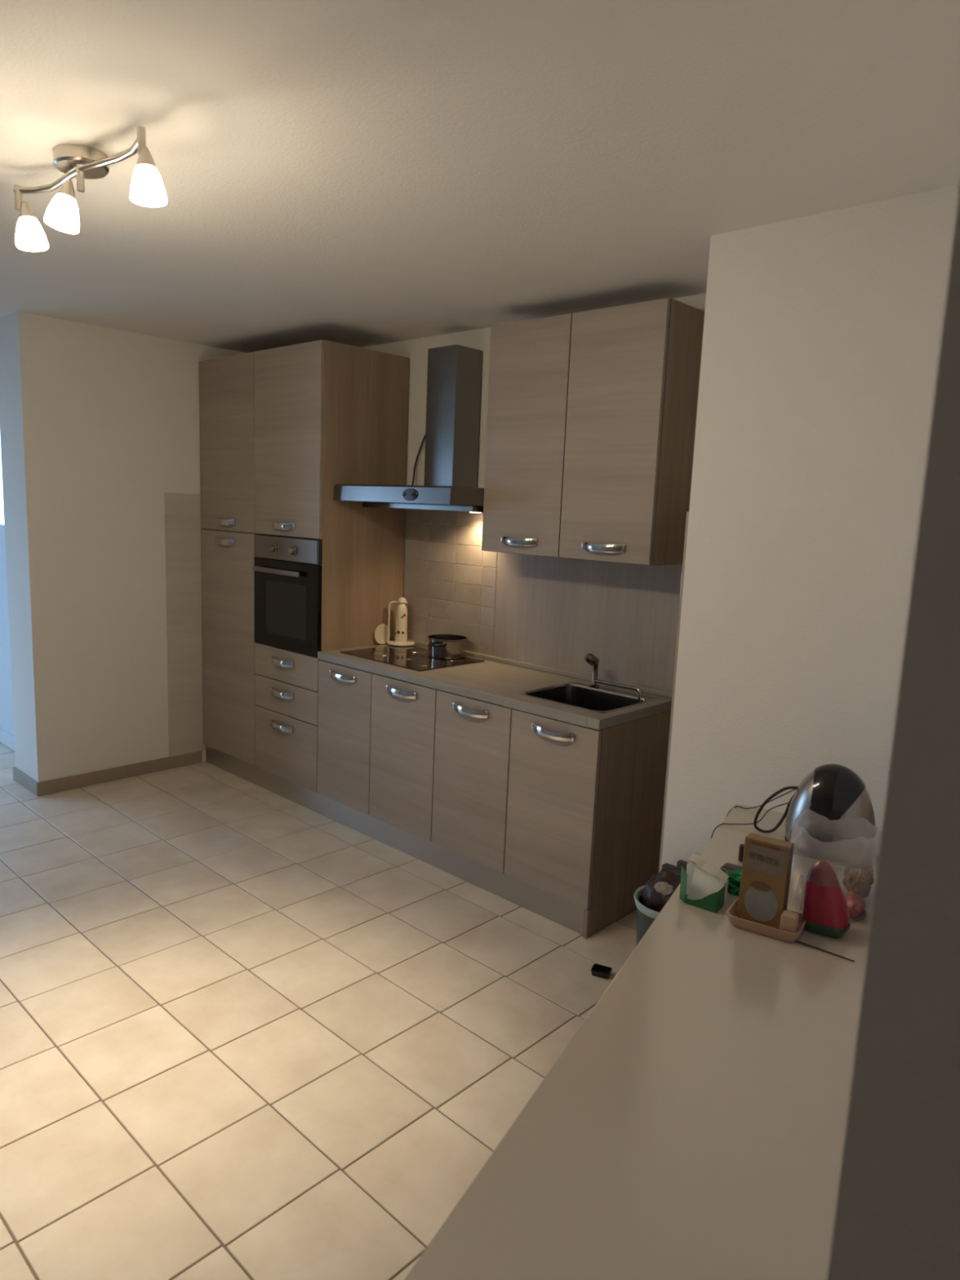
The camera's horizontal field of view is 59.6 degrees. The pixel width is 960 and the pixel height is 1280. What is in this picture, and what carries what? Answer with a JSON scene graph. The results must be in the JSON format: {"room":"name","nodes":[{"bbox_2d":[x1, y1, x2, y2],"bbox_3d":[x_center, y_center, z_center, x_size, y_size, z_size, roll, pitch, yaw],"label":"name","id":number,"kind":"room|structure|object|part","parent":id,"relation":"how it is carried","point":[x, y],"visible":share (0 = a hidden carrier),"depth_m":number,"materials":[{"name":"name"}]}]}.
{"room":"kitchen","nodes":[
{"label":"kitchen","id":0,"kind":"room"},
{"bbox_2d":[0,311,245,782],"bbox_3d":[-1.900,-0.488,5.072,0.355,2.511,1.659,11,12,42],"label":"wall","id":1,"kind":"structure","parent":0,"point":[100,426],"depth_m":4.62,"materials":[{"name":"paint"}]},
{"bbox_2d":[13,766,37,795],"bbox_3d":[-2.529,0.784,4.662,0.359,0.075,0.012,11,12,42],"label":"baseboard","id":2,"kind":"structure","parent":1,"relation":"attached to","point":[19,776],"depth_m":4.65,"materials":[{"name":"tile"}]},
{"bbox_2d":[35,751,202,795],"bbox_3d":[-2.067,0.768,4.883,0.012,0.075,0.966,11,12,42],"label":"baseboard","id":3,"kind":"structure","parent":1,"relation":"attached to","point":[43,788],"depth_m":4.84,"materials":[{"name":"tile"}]},
{"bbox_3d":[-1.579,-0.104,5.237,0.008,1.578,0.790,11,12,42],"label":"cladding panel","id":4,"kind":"part","parent":1,"relation":"part of","materials":[{"name":"paint"}]},
{"bbox_2d":[0,742,636,1279],"bbox_3d":[-1.594,1.234,2.663,7.900,0.120,5.180,11,12,42],"label":"floor","id":5,"kind":"structure","parent":0,"point":[246,1032],"depth_m":2.63,"materials":[{"name":"tile"}]},
{"bbox_2d":[199,351,257,765],"bbox_3d":[-1.283,-0.468,5.039,0.588,2.296,0.606,11,12,42],"label":"tall cabinet","id":6,"kind":"object","parent":5,"relation":"on","point":[226,384],"visible":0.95,"depth_m":4.83,"materials":[{"name":"brown wood"}]},
{"bbox_3d":[-1.471,-0.677,4.798,0.208,0.037,0.036,11,12,42],"label":"handle","id":7,"kind":"part","parent":6,"relation":"part of","materials":[{"name":"silver metal"}]},
{"bbox_3d":[-1.475,-0.565,4.816,0.208,0.037,0.036,11,12,42],"label":"handle","id":8,"kind":"part","parent":6,"relation":"part of","materials":[{"name":"silver metal"}]},
{"bbox_3d":[-1.432,-1.104,4.750,0.585,0.962,0.019,11,12,42],"label":"door","id":9,"kind":"part","parent":6,"relation":"part of","materials":[{"name":"brown wood"}]},
{"bbox_3d":[-1.479,0.030,4.927,0.585,1.326,0.019,11,12,42],"label":"door","id":10,"kind":"part","parent":6,"relation":"part of","materials":[{"name":"brown wood"}]},
{"bbox_2d":[254,339,408,792],"bbox_3d":[-0.849,-0.389,4.639,0.599,2.298,0.606,11,12,42],"label":"tall cabinet","id":11,"kind":"object","parent":5,"relation":"on","point":[328,414],"visible":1,"depth_m":4.39,"materials":[{"name":"brown wood"}]},
{"bbox_3d":[-1.092,0.474,4.575,0.208,0.037,0.036,11,12,42],"label":"handle","id":12,"kind":"part","parent":11,"relation":"part of","materials":[{"name":"silver metal"}]},
{"bbox_3d":[-1.084,0.292,4.546,0.208,0.037,0.036,11,12,42],"label":"handle","id":13,"kind":"part","parent":11,"relation":"part of","materials":[{"name":"silver metal"}]},
{"bbox_3d":[-1.077,0.121,4.519,0.208,0.037,0.036,11,12,42],"label":"handle","id":14,"kind":"part","parent":11,"relation":"part of","materials":[{"name":"silver metal"}]},
{"bbox_3d":[-1.044,-0.601,4.403,0.208,0.037,0.036,11,12,42],"label":"handle","id":15,"kind":"part","parent":11,"relation":"part of","materials":[{"name":"silver metal"}]},
{"bbox_3d":[-1.066,0.588,4.601,0.595,0.359,0.019,11,12,42],"label":"drawer","id":16,"kind":"part","parent":11,"relation":"part of","materials":[{"name":"brown wood"}]},
{"bbox_3d":[-1.055,0.319,4.559,0.595,0.176,0.019,11,12,42],"label":"drawer","id":17,"kind":"part","parent":11,"relation":"part of","materials":[{"name":"brown wood"}]},
{"bbox_2d":[252,534,322,657],"bbox_3d":[-0.878,-0.265,4.633,0.594,0.599,0.534,11,12,42],"label":"oven","id":18,"kind":"object","parent":11,"relation":"in","point":[287,570],"visible":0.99,"depth_m":4.43,"materials":[{"name":"black glass"}]},
{"bbox_3d":[-1.105,-0.488,4.473,0.048,0.048,0.029,11,12,42],"label":"knob","id":19,"kind":"part","parent":18,"relation":"part of","materials":[{"name":"silver metal"}]},
{"bbox_3d":[-1.082,-0.366,4.465,0.435,0.026,0.030,11,12,42],"label":"handle","id":20,"kind":"part","parent":18,"relation":"part of","materials":[{"name":"metal"}]},
{"bbox_3d":[-1.026,-0.483,4.438,0.582,0.121,0.026,11,12,42],"label":"control panel","id":21,"kind":"part","parent":18,"relation":"part of","materials":[{"name":"metal"}]},
{"bbox_3d":[-0.977,-0.464,4.355,0.048,0.048,0.029,11,12,42],"label":"knob","id":22,"kind":"part","parent":18,"relation":"part of","materials":[{"name":"silver metal"}]},
{"bbox_3d":[-0.809,-0.442,4.238,0.011,0.121,0.024,11,12,42],"label":"panel trim","id":23,"kind":"part","parent":18,"relation":"part of","materials":[{"name":"black plastic"}]},
{"bbox_3d":[-1.048,0.141,4.532,0.595,0.176,0.019,11,12,42],"label":"drawer","id":24,"kind":"part","parent":11,"relation":"part of","materials":[{"name":"brown wood"}]},
{"bbox_3d":[-0.999,-1.024,4.349,0.595,0.962,0.019,11,12,42],"label":"door","id":25,"kind":"part","parent":11,"relation":"part of","materials":[{"name":"brown wood"}]},
{"bbox_3d":[-0.619,-0.352,4.463,0.018,2.298,0.550,11,12,42],"label":"panel","id":26,"kind":"part","parent":11,"relation":"part of","materials":[{"name":"brown wood"}]},
{"bbox_2d":[316,659,373,814],"bbox_3d":[-0.508,0.460,4.415,0.427,0.719,0.606,11,12,42],"label":"base cabinet","id":27,"kind":"object","parent":5,"relation":"on","point":[344,692],"visible":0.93,"depth_m":4.21,"materials":[{"name":"brown wood"}]},
{"bbox_3d":[-0.693,0.182,4.163,0.208,0.037,0.036,11,12,42],"label":"handle","id":28,"kind":"part","parent":27,"relation":"part of","materials":[{"name":"silver metal"}]},
{"bbox_2d":[205,745,585,934],"bbox_3d":[-0.647,0.903,4.264,2.920,0.116,0.016,11,12,42],"label":"plinth","id":29,"kind":"object","parent":5,"relation":"on","point":[564,913],"visible":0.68,"depth_m":3.93,"materials":[{"name":"wood"}]},
{"bbox_2d":[368,673,437,842],"bbox_3d":[-0.189,0.519,4.120,0.445,0.719,0.606,11,12,42],"label":"base cabinet","id":30,"kind":"object","parent":5,"relation":"on","point":[403,713],"visible":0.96,"depth_m":3.91,"materials":[{"name":"brown wood"}]},
{"bbox_3d":[-0.372,0.242,3.867,0.208,0.037,0.036,11,12,42],"label":"handle","id":31,"kind":"part","parent":30,"relation":"part of","materials":[{"name":"silver metal"}]},
{"bbox_2d":[431,689,513,873],"bbox_3d":[0.135,0.580,3.821,0.443,0.719,0.606,11,12,42],"label":"base cabinet","id":32,"kind":"object","parent":5,"relation":"on","point":[472,748],"visible":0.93,"depth_m":3.61,"materials":[{"name":"brown wood"}]},
{"bbox_3d":[-0.049,0.302,3.568,0.208,0.037,0.036,11,12,42],"label":"handle","id":33,"kind":"part","parent":32,"relation":"part of","materials":[{"name":"silver metal"}]},
{"bbox_2d":[317,639,672,729],"bbox_3d":[0.003,0.162,3.917,1.758,0.064,0.577,11,12,42],"label":"countertop","id":34,"kind":"structure","parent":32,"relation":"on","point":[495,680],"depth_m":3.72,"materials":[{"name":"laminate"}]},
{"bbox_2d":[374,623,390,644],"bbox_3d":[-0.536,-0.033,4.587,0.015,0.112,0.111,11,12,42],"label":"saucer","id":35,"kind":"object","parent":34,"relation":"on","point":[381,630],"visible":1,"depth_m":4.59,"materials":[{"name":"beige ceramic"}]},
{"bbox_2d":[386,597,414,646],"bbox_3d":[-0.427,-0.104,4.569,0.152,0.259,0.152,3,9,5],"label":"holder","id":36,"kind":"object","parent":34,"relation":"on","point":[401,633],"visible":1,"depth_m":4.55,"materials":[{"name":"beige ceramic"}]},
{"bbox_3d":[-0.451,-0.099,4.572,0.104,0.226,0.011,3,9,5],"label":"arm","id":37,"kind":"part","parent":36,"relation":"part of","materials":[{"name":"beige ceramic"}]},
{"bbox_2d":[340,645,484,671],"bbox_3d":[-0.346,0.083,4.250,0.600,0.007,0.447,11,12,42],"label":"induction hob","id":38,"kind":"object","parent":34,"relation":"in","point":[411,657],"visible":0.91,"depth_m":4.19,"materials":[{"name":"black glass"}]},
{"bbox_2d":[426,634,467,659],"bbox_3d":[-0.168,0.034,4.274,0.207,0.098,0.238,0,9,-15],"label":"saucepan","id":39,"kind":"object","parent":38,"relation":"on","point":[446,646],"visible":1,"depth_m":4.20,"materials":[{"name":"metal"}]},
{"bbox_3d":[-0.214,0.024,4.164,0.087,0.017,0.046,6,10,23],"label":"handle","id":40,"kind":"part","parent":39,"relation":"part of","materials":[{"name":"black plastic"}]},
{"bbox_2d":[518,681,655,713],"bbox_3d":[0.445,0.307,3.515,0.440,0.150,0.405,11,12,42],"label":"sink","id":41,"kind":"object","parent":34,"relation":"in","point":[573,694],"visible":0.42,"depth_m":3.64,"materials":[{"name":"metal"}]},
{"bbox_2d":[584,653,642,701],"bbox_3d":[0.577,0.153,3.599,0.298,0.162,0.067,11,12,42],"label":"mixer tap","id":42,"kind":"object","parent":34,"relation":"on","point":[589,658],"visible":1,"depth_m":3.65,"materials":[{"name":"silver metal"}]},
{"bbox_3d":[0.591,0.210,3.590,0.019,0.054,0.251,-6,12,-43],"label":"spout","id":43,"kind":"part","parent":42,"relation":"part of","materials":[{"name":"metal"}]},
{"bbox_2d":[504,708,671,938],"bbox_3d":[0.454,0.698,3.533,0.436,0.837,0.606,11,12,42],"label":"base cabinet","id":44,"kind":"object","parent":5,"relation":"on","point":[585,806],"visible":0.91,"depth_m":3.33,"materials":[{"name":"brown wood"}]},
{"bbox_3d":[0.279,0.662,3.337,0.432,0.712,0.019,11,12,42],"label":"door","id":45,"kind":"part","parent":44,"relation":"part of","materials":[{"name":"brown wood"}]},
{"bbox_3d":[0.276,0.362,3.268,0.208,0.037,0.036,11,12,42],"label":"handle","id":46,"kind":"part","parent":44,"relation":"part of","materials":[{"name":"silver metal"}]},
{"bbox_3d":[0.618,0.724,3.406,0.018,0.837,0.569,11,12,42],"label":"panel","id":47,"kind":"part","parent":44,"relation":"part of","materials":[{"name":"brown wood"}]},
{"bbox_2d":[591,963,612,979],"bbox_3d":[0.436,1.192,3.010,0.068,0.022,0.052,6,10,23],"label":"adapter","id":48,"kind":"object","parent":5,"relation":"on","point":[597,970],"visible":1,"depth_m":3.02,"materials":[{"name":"black plastic"}]},
{"bbox_2d":[404,804,881,1279],"bbox_3d":[0.509,1.022,1.709,0.429,0.765,1.950,7,10,27],"label":"countertop","id":49,"kind":"structure","parent":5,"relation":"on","point":[692,1126],"depth_m":1.22,"materials":[{"name":"white laminate"}]},
{"bbox_2d":[679,853,728,913],"bbox_3d":[0.516,0.557,1.925,0.098,0.087,0.086,9,11,36],"label":"carton","id":50,"kind":"object","parent":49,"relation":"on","point":[699,888],"visible":1,"depth_m":1.91,"materials":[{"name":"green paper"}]},
{"bbox_2d":[717,868,742,895],"bbox_3d":[0.610,0.571,1.980,0.115,0.050,0.066,6,10,22],"label":"foil","id":51,"kind":"object","parent":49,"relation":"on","point":[734,879],"visible":0.31,"depth_m":1.96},
{"bbox_2d":[720,862,742,871],"bbox_3d":[0.639,0.573,2.050,0.096,0.026,0.048,9,11,36],"label":"slab","id":52,"kind":"object","parent":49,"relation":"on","point":[727,866],"visible":0.27,"depth_m":2.06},
{"bbox_2d":[737,844,744,862],"bbox_3d":[0.693,0.550,2.151,0.056,0.045,0.020,6,10,22],"label":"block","id":53,"kind":"object","parent":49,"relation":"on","point":[741,846],"visible":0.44,"depth_m":2.15,"materials":[{"name":"black plastic"}]},
{"bbox_2d":[711,802,789,838],"bbox_3d":[0.765,0.535,2.375,0.211,0.212,0.037,8,10,30],"label":"wire","id":54,"kind":"object","parent":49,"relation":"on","point":[759,820],"visible":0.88,"depth_m":2.38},
{"bbox_2d":[725,789,795,817],"bbox_3d":[0.819,0.506,2.448,0.059,0.251,0.264,-1,9,-18],"label":"wire","id":55,"kind":"object","parent":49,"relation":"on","point":[793,789],"visible":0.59,"depth_m":2.50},
{"bbox_2d":[726,897,806,942],"bbox_3d":[0.622,0.594,1.817,0.154,0.056,0.110,8,10,31],"label":"tray","id":56,"kind":"object","parent":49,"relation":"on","point":[791,927],"visible":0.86,"depth_m":1.77,"materials":[{"name":"plastic"}]},
{"bbox_2d":[737,832,794,928],"bbox_3d":[0.619,0.522,1.818,0.095,0.186,0.045,8,11,34],"label":"box","id":57,"kind":"object","parent":56,"relation":"in","point":[766,865],"visible":0.94,"depth_m":1.80,"materials":[{"name":"cardboard"}]},
{"bbox_2d":[750,880,769,891],"bbox_3d":[0.604,0.530,1.805,0.042,0.019,0.002,8,9,34],"label":"print","id":58,"kind":"object","parent":57,"relation":"on","point":[759,886],"depth_m":1.80},
{"bbox_2d":[744,886,777,921],"bbox_3d":[0.606,0.568,1.808,0.072,0.080,0.001,8,9,34],"label":"print","id":59,"kind":"object","parent":57,"relation":"attached to","point":[762,906],"depth_m":1.81},
{"bbox_2d":[745,842,786,878],"bbox_3d":[0.612,0.472,1.796,0.080,0.058,0.001,8,9,34],"label":"print","id":60,"kind":"object","parent":57,"relation":"on","point":[752,864],"depth_m":1.79},
{"bbox_2d":[753,786,798,833],"bbox_3d":[0.823,0.469,2.325,0.118,0.156,0.018,8,11,33],"label":"power cable","id":61,"kind":"object","parent":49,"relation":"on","point":[780,791],"visible":0.94,"depth_m":2.33,"materials":[{"name":"black rubber"}]},
{"bbox_2d":[794,940,854,961],"bbox_3d":[0.707,0.638,1.722,0.119,0.004,0.004,9,11,38],"label":"stick","id":62,"kind":"object","parent":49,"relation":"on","point":[797,941],"visible":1,"depth_m":1.72,"materials":[{"name":"brown wood"}]},
{"bbox_2d":[801,859,850,937],"bbox_3d":[0.748,0.550,1.802,0.100,0.152,0.077,7,10,27],"label":"packet","id":63,"kind":"object","parent":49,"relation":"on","point":[825,911],"visible":1,"depth_m":1.78,"materials":[{"name":"red plastic"}]},
{"bbox_2d":[784,764,875,862],"bbox_3d":[0.947,0.449,2.253,0.225,0.234,0.198,6,10,24],"label":"appliance","id":64,"kind":"object","parent":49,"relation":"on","point":[834,792],"visible":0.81,"depth_m":2.19,"materials":[{"name":"silver metal"}]},
{"bbox_2d":[790,808,880,863],"bbox_3d":[0.823,0.512,1.958,0.196,0.186,0.252,7,10,27],"label":"clear plastic bag","id":65,"kind":"object","parent":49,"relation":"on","point":[864,849],"visible":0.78,"depth_m":1.90,"materials":[{"name":"clear plastic"}]},
{"bbox_2d":[844,891,865,919],"bbox_3d":[0.838,0.593,1.883,0.052,0.049,0.077,7,10,27],"label":"packet","id":66,"kind":"object","parent":65,"relation":"in","point":[855,904],"visible":0.79,"depth_m":1.86,"materials":[{"name":"pink plastic"}]},
{"bbox_2d":[842,862,874,898],"bbox_3d":[0.882,0.552,1.952,0.066,0.107,0.098,7,10,27],"label":"snack packet","id":67,"kind":"object","parent":65,"relation":"in","point":[858,879],"visible":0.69,"depth_m":1.92,"materials":[{"name":"beige plastic"}]},
{"bbox_2d":[633,884,659,945],"bbox_3d":[0.611,1.044,2.771,0.230,0.402,0.230,11,12,42],"label":"waste bin","id":68,"kind":"object","parent":5,"relation":"on","point":[646,916],"visible":0.2,"depth_m":2.71,"materials":[{"name":"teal plastic"}]},
{"bbox_2d":[642,868,680,912],"bbox_3d":[0.620,0.835,2.738,0.174,0.181,0.178,11,12,42],"label":"bag","id":69,"kind":"object","parent":68,"relation":"in","point":[652,900],"visible":0.37,"depth_m":2.70,"materials":[{"name":"grey plastic"}]},
{"bbox_2d":[653,881,673,895],"bbox_3d":[0.588,0.794,2.678,0.064,0.035,0.036,7,10,28],"label":"crumpled paper","id":70,"kind":"object","parent":69,"relation":"on","point":[662,887],"visible":1,"depth_m":2.67,"materials":[{"name":"white paper"}]},
{"bbox_2d":[661,859,688,871],"bbox_3d":[0.725,0.998,2.856,0.260,0.475,0.030,11,12,42],"label":"board","id":71,"kind":"object","parent":5,"relation":"on","point":[679,863],"visible":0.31,"depth_m":2.86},
{"bbox_2d":[0,0,959,352],"bbox_3d":[-1.453,-1.367,2.293,7.900,0.120,5.280,11,12,42],"label":"ceiling","id":72,"kind":"structure","parent":0,"point":[357,173],"depth_m":2.04,"materials":[{"name":"paint"}]},
{"bbox_2d":[13,125,167,251],"bbox_3d":[-1.012,-1.158,2.149,0.666,0.212,0.181,11,12,42],"label":"ceiling lamp","id":73,"kind":"object","parent":72,"relation":"attached to","point":[81,162],"visible":1,"depth_m":2.14,"materials":[{"name":"white glass"}]},
{"bbox_3d":[-1.280,-1.225,2.323,0.018,0.062,0.019,11,12,42],"label":"spot arm","id":74,"kind":"part","parent":73,"relation":"part of","materials":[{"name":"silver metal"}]},
{"bbox_3d":[-1.247,-1.131,2.332,0.083,0.082,0.084,11,12,42],"label":"lamp shade","id":75,"kind":"part","parent":73,"relation":"part of","materials":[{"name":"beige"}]},
{"bbox_3d":[-1.071,-1.095,2.145,0.084,0.084,0.084,11,12,42],"label":"lamp shade","id":76,"kind":"part","parent":73,"relation":"part of","materials":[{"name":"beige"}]},
{"bbox_3d":[-1.029,-1.189,2.159,0.018,0.062,0.019,11,12,42],"label":"spot arm","id":77,"kind":"part","parent":73,"relation":"part of","materials":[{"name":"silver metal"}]},
{"bbox_3d":[-1.050,-1.257,2.208,0.152,0.036,0.131,11,12,42],"label":"ceiling plate","id":78,"kind":"part","parent":73,"relation":"part of","materials":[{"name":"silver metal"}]},
{"bbox_3d":[-0.793,-1.167,1.964,0.018,0.062,0.019,11,12,42],"label":"spot arm","id":79,"kind":"part","parent":73,"relation":"part of","materials":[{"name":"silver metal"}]},
{"bbox_3d":[-0.783,-1.076,1.980,0.084,0.077,0.084,11,12,42],"label":"lamp shade","id":80,"kind":"part","parent":73,"relation":"part of","materials":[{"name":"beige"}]},
{"bbox_2d":[362,293,706,692],"bbox_3d":[-0.061,-0.309,4.411,3.274,2.511,0.128,11,12,42],"label":"wall","id":81,"kind":"structure","parent":0,"point":[553,612],"depth_m":4.10,"materials":[{"name":"tile"}]},
{"bbox_2d":[333,344,484,512],"bbox_3d":[-0.253,-1.026,4.068,0.836,0.788,0.504,11,12,42],"label":"hood","id":82,"kind":"object","parent":81,"relation":"attached to","point":[454,375],"visible":0.94,"depth_m":4.09,"materials":[{"name":"metal"}]},
{"bbox_2d":[411,434,425,485],"bbox_3d":[-0.328,-0.952,4.461,0.086,0.289,0.046,8,11,33],"label":"cable","id":83,"kind":"object","parent":81,"relation":"attached to","point":[424,438],"visible":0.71,"depth_m":4.48,"materials":[{"name":"white plastic"}]},
{"bbox_2d":[481,313,572,557],"bbox_3d":[0.274,-0.879,3.715,0.448,0.992,0.322,11,12,42],"label":"upper cabinet","id":84,"kind":"object","parent":81,"relation":"attached to","point":[529,362],"visible":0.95,"depth_m":3.61,"materials":[{"name":"brown wood"}]},
{"bbox_3d":[0.163,-0.433,3.675,0.208,0.037,0.036,11,12,42],"label":"handle","id":85,"kind":"part","parent":84,"relation":"part of","materials":[{"name":"silver metal"}]},
{"bbox_3d":[0.581,-0.142,3.740,1.371,0.865,0.008,11,12,42],"label":"cladding panel","id":86,"kind":"part","parent":81,"relation":"part of","materials":[{"name":"laminate"}]},
{"bbox_2d":[559,297,704,565],"bbox_3d":[0.600,-0.818,3.413,0.447,0.992,0.322,11,12,42],"label":"upper cabinet","id":87,"kind":"object","parent":81,"relation":"attached to","point":[634,369],"visible":0.99,"depth_m":3.29,"materials":[{"name":"brown wood"}]},
{"bbox_3d":[0.489,-0.373,3.374,0.208,0.037,0.036,11,12,42],"label":"handle","id":88,"kind":"part","parent":87,"relation":"part of","materials":[{"name":"silver metal"}]},
{"bbox_3d":[0.776,-0.791,3.289,0.018,0.992,0.266,11,12,42],"label":"panel","id":89,"kind":"part","parent":87,"relation":"part of","materials":[{"name":"brown wood"}]},
{"bbox_2d":[658,184,959,872],"bbox_3d":[1.786,0.099,2.294,2.392,2.511,0.730,11,12,42],"label":"wall","id":90,"kind":"structure","parent":0,"point":[822,332],"depth_m":2.50,"materials":[{"name":"paint"}]},
{"bbox_3d":[0.859,0.366,3.116,0.010,1.653,0.600,11,12,42],"label":"cladding panel","id":91,"kind":"part","parent":90,"relation":"part of","materials":[{"name":"paint"}]},
{"bbox_2d":[827,187,959,1279],"bbox_3d":[0.819,0.209,1.334,0.280,2.511,2.154,7,10,27],"label":"wall partition","id":92,"kind":"structure","parent":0,"point":[897,1217],"depth_m":0.42,"materials":[{"name":"paint"}]},
{"bbox_3d":[-2.991,-0.562,5.253,1.497,2.511,0.120,11,12,42],"label":"wall","id":93,"kind":"structure","parent":0,"visible":0},
{"bbox_2d":[0,523,14,751],"bbox_3d":[-3.024,-0.518,5.261,0.950,2.420,0.060,11,12,42],"label":"door","id":94,"kind":"structure","parent":93,"relation":"in","point":[6,723],"depth_m":5.28,"materials":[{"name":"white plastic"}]}
]}

